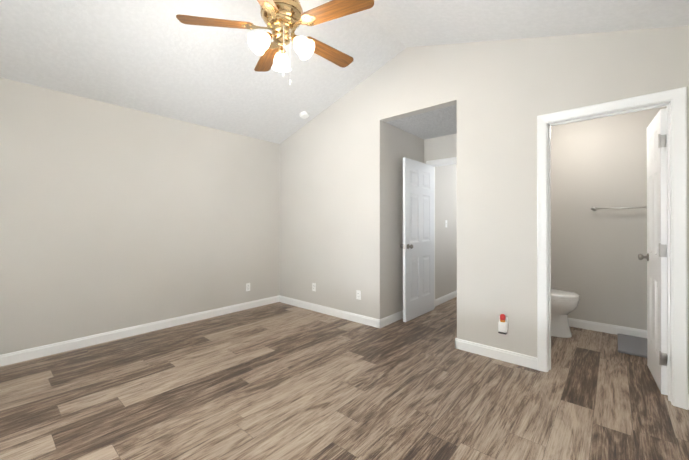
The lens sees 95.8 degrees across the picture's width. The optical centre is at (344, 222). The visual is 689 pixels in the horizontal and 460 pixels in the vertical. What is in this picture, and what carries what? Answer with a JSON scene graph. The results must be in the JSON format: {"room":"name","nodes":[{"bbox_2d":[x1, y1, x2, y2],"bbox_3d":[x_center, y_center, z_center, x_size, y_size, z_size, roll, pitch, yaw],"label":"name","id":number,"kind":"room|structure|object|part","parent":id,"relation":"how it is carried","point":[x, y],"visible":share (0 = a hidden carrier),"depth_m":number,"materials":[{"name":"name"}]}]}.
{"room":"empty bedroom","nodes":[
{"label":"empty bedroom","id":0,"kind":"room"},
{"bbox_2d":[0,77,278,354],"bbox_3d":[-2.349,-0.068,3.456,0.120,2.595,4.155,0,0,41],"label":"wall","id":1,"kind":"structure","parent":0,"point":[113,217],"depth_m":3.31,"materials":[{"name":"paint"}]},
{"bbox_2d":[0,295,279,366],"bbox_3d":[-2.289,1.181,3.420,0.014,0.098,3.885,0,0,41],"label":"baseboard","id":2,"kind":"structure","parent":1,"relation":"attached to","point":[50,349],"depth_m":3.30,"materials":[{"name":"white wood"}]},
{"bbox_2d":[246,283,249,290],"bbox_3d":[-1.384,0.923,4.472,0.008,0.114,0.070,0,0,41],"label":"electrical outlet","id":3,"kind":"object","parent":1,"relation":"attached to","point":[247,286],"visible":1,"depth_m":4.47,"materials":[{"name":"white plastic"}]},
{"bbox_2d":[0,297,688,459],"bbox_3d":[0.464,1.279,3.158,4.760,0.100,7.390,0,0,41],"label":"floor","id":4,"kind":"structure","parent":0,"point":[278,381],"depth_m":2.17,"materials":[{"name":"wood"}]},
{"bbox_2d":[551,289,579,337],"bbox_3d":[2.218,0.828,3.579,0.776,0.804,0.490,0,0,41],"label":"toilet","id":5,"kind":"object","parent":4,"relation":"on","point":[564,303],"visible":0.29,"depth_m":3.35,"materials":[{"name":"white ceramic"}]},
{"bbox_2d":[617,333,646,357],"bbox_3d":[2.962,1.216,3.032,0.455,0.024,0.597,0,0,41],"label":"bath mat","id":6,"kind":"object","parent":4,"relation":"on","point":[632,345],"visible":0.5,"depth_m":3.06,"materials":[{"name":"grey fabric"}]},
{"bbox_2d":[0,0,688,143],"bbox_3d":[-0.223,-1.633,2.373,4.760,0.841,5.290,0,0,41],"label":"ceiling","id":7,"kind":"structure","parent":0,"point":[157,57],"depth_m":2.80,"materials":[{"name":"white paint"}]},
{"bbox_2d":[176,0,373,84],"bbox_3d":[-0.394,-1.423,2.155,1.283,0.999,1.252,0,0,41],"label":"fan","id":8,"kind":"object","parent":7,"relation":"hanging from","point":[283,20],"visible":1,"depth_m":2.07,"materials":[{"name":"brown wood"}]},
{"bbox_3d":[-0.849,-1.330,2.069,0.480,0.006,0.138,0,12,-9],"label":"blade","id":9,"kind":"part","parent":8,"relation":"part of","materials":[{"name":"brown wood"}]},
{"bbox_3d":[-0.552,-1.177,2.028,0.139,0.153,0.154,0,0,41],"label":"lamp shade","id":10,"kind":"part","parent":8,"relation":"part of","materials":[{"name":"white glass"}]},
{"bbox_3d":[-0.498,-1.331,1.714,0.138,0.006,0.480,12,2,9],"label":"blade","id":11,"kind":"part","parent":8,"relation":"part of","materials":[{"name":"brown wood"}]},
{"bbox_3d":[-0.621,-1.328,2.513,0.138,0.006,0.480,-13,6,-26],"label":"blade","id":12,"kind":"part","parent":8,"relation":"part of","materials":[{"name":"brown wood"}]},
{"bbox_3d":[-0.498,-1.235,2.075,0.058,0.058,0.081,0,0,41],"label":"light arm","id":13,"kind":"part","parent":8,"relation":"part of"},
{"bbox_3d":[-0.460,-1.176,2.302,0.148,0.153,0.141,0,0,41],"label":"lamp shade","id":14,"kind":"part","parent":8,"relation":"part of","materials":[{"name":"white glass"}]},
{"bbox_3d":[-0.429,-1.569,2.135,0.285,0.708,0.285,0,0,41],"label":"motor","id":15,"kind":"part","parent":8,"relation":"part of","materials":[{"name":"gold metal"}]},
{"bbox_3d":[-0.446,-1.235,2.225,0.076,0.058,0.069,0,0,41],"label":"light arm","id":16,"kind":"part","parent":8,"relation":"part of"},
{"bbox_3d":[-0.340,-1.235,2.110,0.080,0.058,0.059,0,0,41],"label":"light arm","id":17,"kind":"part","parent":8,"relation":"part of"},
{"bbox_3d":[-0.269,-1.177,2.088,0.152,0.153,0.137,0,0,41],"label":"lamp shade","id":18,"kind":"part","parent":8,"relation":"part of","materials":[{"name":"white glass"}]},
{"label":"blade","id":19,"kind":"part","parent":8,"relation":"part of","materials":[{"name":"brown wood"}]},
{"bbox_3d":[-0.051,-1.330,1.939,0.480,0.006,0.138,0,-12,27],"label":"blade","id":20,"kind":"part","parent":8,"relation":"part of","materials":[{"name":"brown wood"}]},
{"bbox_2d":[299,111,308,118],"bbox_3d":[-0.546,-1.468,4.245,0.132,0.068,0.136,0,0,41],"label":"smoke detector","id":21,"kind":"object","parent":7,"relation":"attached to","point":[304,114],"visible":1,"depth_m":4.21,"materials":[{"name":"white plastic"}]},
{"bbox_2d":[385,122,423,316],"bbox_3d":[0.818,0.012,4.214,0.120,2.440,1.135,0,0,41],"label":"wall","id":22,"kind":"structure","parent":0,"point":[400,144],"depth_m":3.92,"materials":[{"name":"paint"}]},
{"bbox_2d":[380,310,402,327],"bbox_3d":[0.797,1.183,4.079,0.020,0.098,1.120,0,0,41],"label":"baseboard","id":23,"kind":"structure","parent":22,"relation":"attached to","point":[385,321],"depth_m":3.82,"materials":[{"name":"white wood"}]},
{"bbox_2d":[424,133,456,163],"bbox_3d":[1.539,0.012,4.261,0.910,2.440,0.120,0,0,41],"label":"wall","id":24,"kind":"structure","parent":0,"point":[441,147],"depth_m":4.36,"materials":[{"name":"paint"}]},
{"bbox_2d":[400,157,433,321],"bbox_3d":[0.994,0.209,4.135,0.167,2.030,0.792,0,0,42],"label":"door","id":25,"kind":"structure","parent":24,"relation":"in","point":[417,245],"depth_m":4.08,"materials":[{"name":"white wood"}]},
{"bbox_3d":[0.780,0.293,3.895,0.167,0.066,0.066,0,0,42],"label":"knob","id":26,"kind":"part","parent":25,"relation":"part of","materials":[{"name":"silver metal"}]},
{"bbox_2d":[426,157,456,307],"bbox_3d":[1.573,0.171,4.231,0.926,2.123,0.157,0,0,41],"label":"door frame","id":27,"kind":"structure","parent":24,"relation":"attached to","point":[444,162],"depth_m":4.42,"materials":[{"name":"white wood"}]},
{"bbox_2d":[435,164,456,298],"bbox_3d":[1.890,0.016,5.346,0.120,2.440,1.980,0,0,41],"label":"wall","id":28,"kind":"structure","parent":0,"point":[446,237],"depth_m":4.91,"materials":[{"name":"paint"}]},
{"bbox_2d":[435,290,456,305],"bbox_3d":[1.940,1.187,5.299,0.014,0.098,1.980,0,0,41],"label":"baseboard","id":29,"kind":"structure","parent":28,"relation":"attached to","point":[438,301],"depth_m":4.87,"materials":[{"name":"white wood"}]},
{"bbox_2d":[279,26,688,393],"bbox_3d":[0.725,-0.350,3.466,4.520,3.160,0.120,0,0,41],"label":"wall","id":30,"kind":"structure","parent":0,"point":[502,94],"depth_m":2.96,"materials":[{"name":"paint"}]},
{"bbox_2d":[312,283,315,291],"bbox_3d":[-0.428,0.903,4.375,0.070,0.114,0.008,0,0,41],"label":"electrical outlet","id":31,"kind":"object","parent":30,"relation":"attached to","point":[313,286],"visible":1,"depth_m":4.37,"materials":[{"name":"white plastic"}]},
{"bbox_2d":[280,296,379,327],"bbox_3d":[-0.293,1.183,4.253,1.884,0.098,0.014,0,0,41],"label":"baseboard","id":32,"kind":"structure","parent":30,"relation":"attached to","point":[374,322],"depth_m":4.12,"materials":[{"name":"white wood"}]},
{"bbox_2d":[356,290,360,299],"bbox_3d":[0.174,0.891,3.854,0.070,0.114,0.008,0,0,41],"label":"electrical outlet","id":33,"kind":"object","parent":30,"relation":"attached to","point":[358,294],"visible":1,"depth_m":3.85,"materials":[{"name":"white plastic"}]},
{"bbox_2d":[456,338,536,369],"bbox_3d":[1.359,1.179,2.824,0.672,0.098,0.014,0,0,41],"label":"baseboard","id":34,"kind":"structure","parent":30,"relation":"attached to","point":[524,360],"depth_m":2.80,"materials":[{"name":"white wood"}]},
{"bbox_2d":[498,314,507,334],"bbox_3d":[1.402,0.893,2.760,0.070,0.171,0.057,0,0,41],"label":"air freshener","id":35,"kind":"object","parent":30,"relation":"attached to","point":[503,324],"visible":0.96,"depth_m":2.74,"materials":[{"name":"white plastic"}]},
{"bbox_2d":[537,87,687,409],"bbox_3d":[1.979,0.165,2.380,0.851,2.123,0.157,0,0,41],"label":"door frame","id":36,"kind":"structure","parent":30,"relation":"attached to","point":[674,101],"depth_m":2.14,"materials":[{"name":"white wood"}]},
{"bbox_2d":[638,108,667,394],"bbox_3d":[2.438,0.203,2.435,0.167,2.030,0.578,0,0,37],"label":"bathroom door","id":37,"kind":"structure","parent":30,"relation":"in","point":[657,333],"depth_m":2.33,"materials":[{"name":"white painted wood"},{"name":"satin nickel"}]},
{"bbox_3d":[2.567,0.289,2.607,0.167,0.066,0.066,0,0,37],"label":"knob","id":38,"kind":"part","parent":37,"relation":"part of","materials":[{"name":"silver metal"}]},
{"bbox_2d":[551,107,666,329],"bbox_3d":[2.826,0.010,3.677,1.620,2.440,0.120,0,0,41],"label":"wall","id":39,"kind":"structure","parent":0,"point":[598,266],"depth_m":3.52,"materials":[{"name":"paint"}]},
{"bbox_2d":[568,318,646,337],"bbox_3d":[2.782,1.181,3.623,1.620,0.098,0.014,0,0,41],"label":"baseboard","id":40,"kind":"structure","parent":39,"relation":"attached to","point":[589,325],"depth_m":3.48,"materials":[{"name":"white wood"}]},
{"bbox_2d":[591,207,646,210],"bbox_3d":[3.053,-0.161,3.352,0.634,0.052,0.076,0,0,41],"label":"towel rail","id":41,"kind":"object","parent":39,"relation":"attached to","point":[594,208],"visible":0.48,"depth_m":3.38,"materials":[{"name":"grey metal"}]}
]}

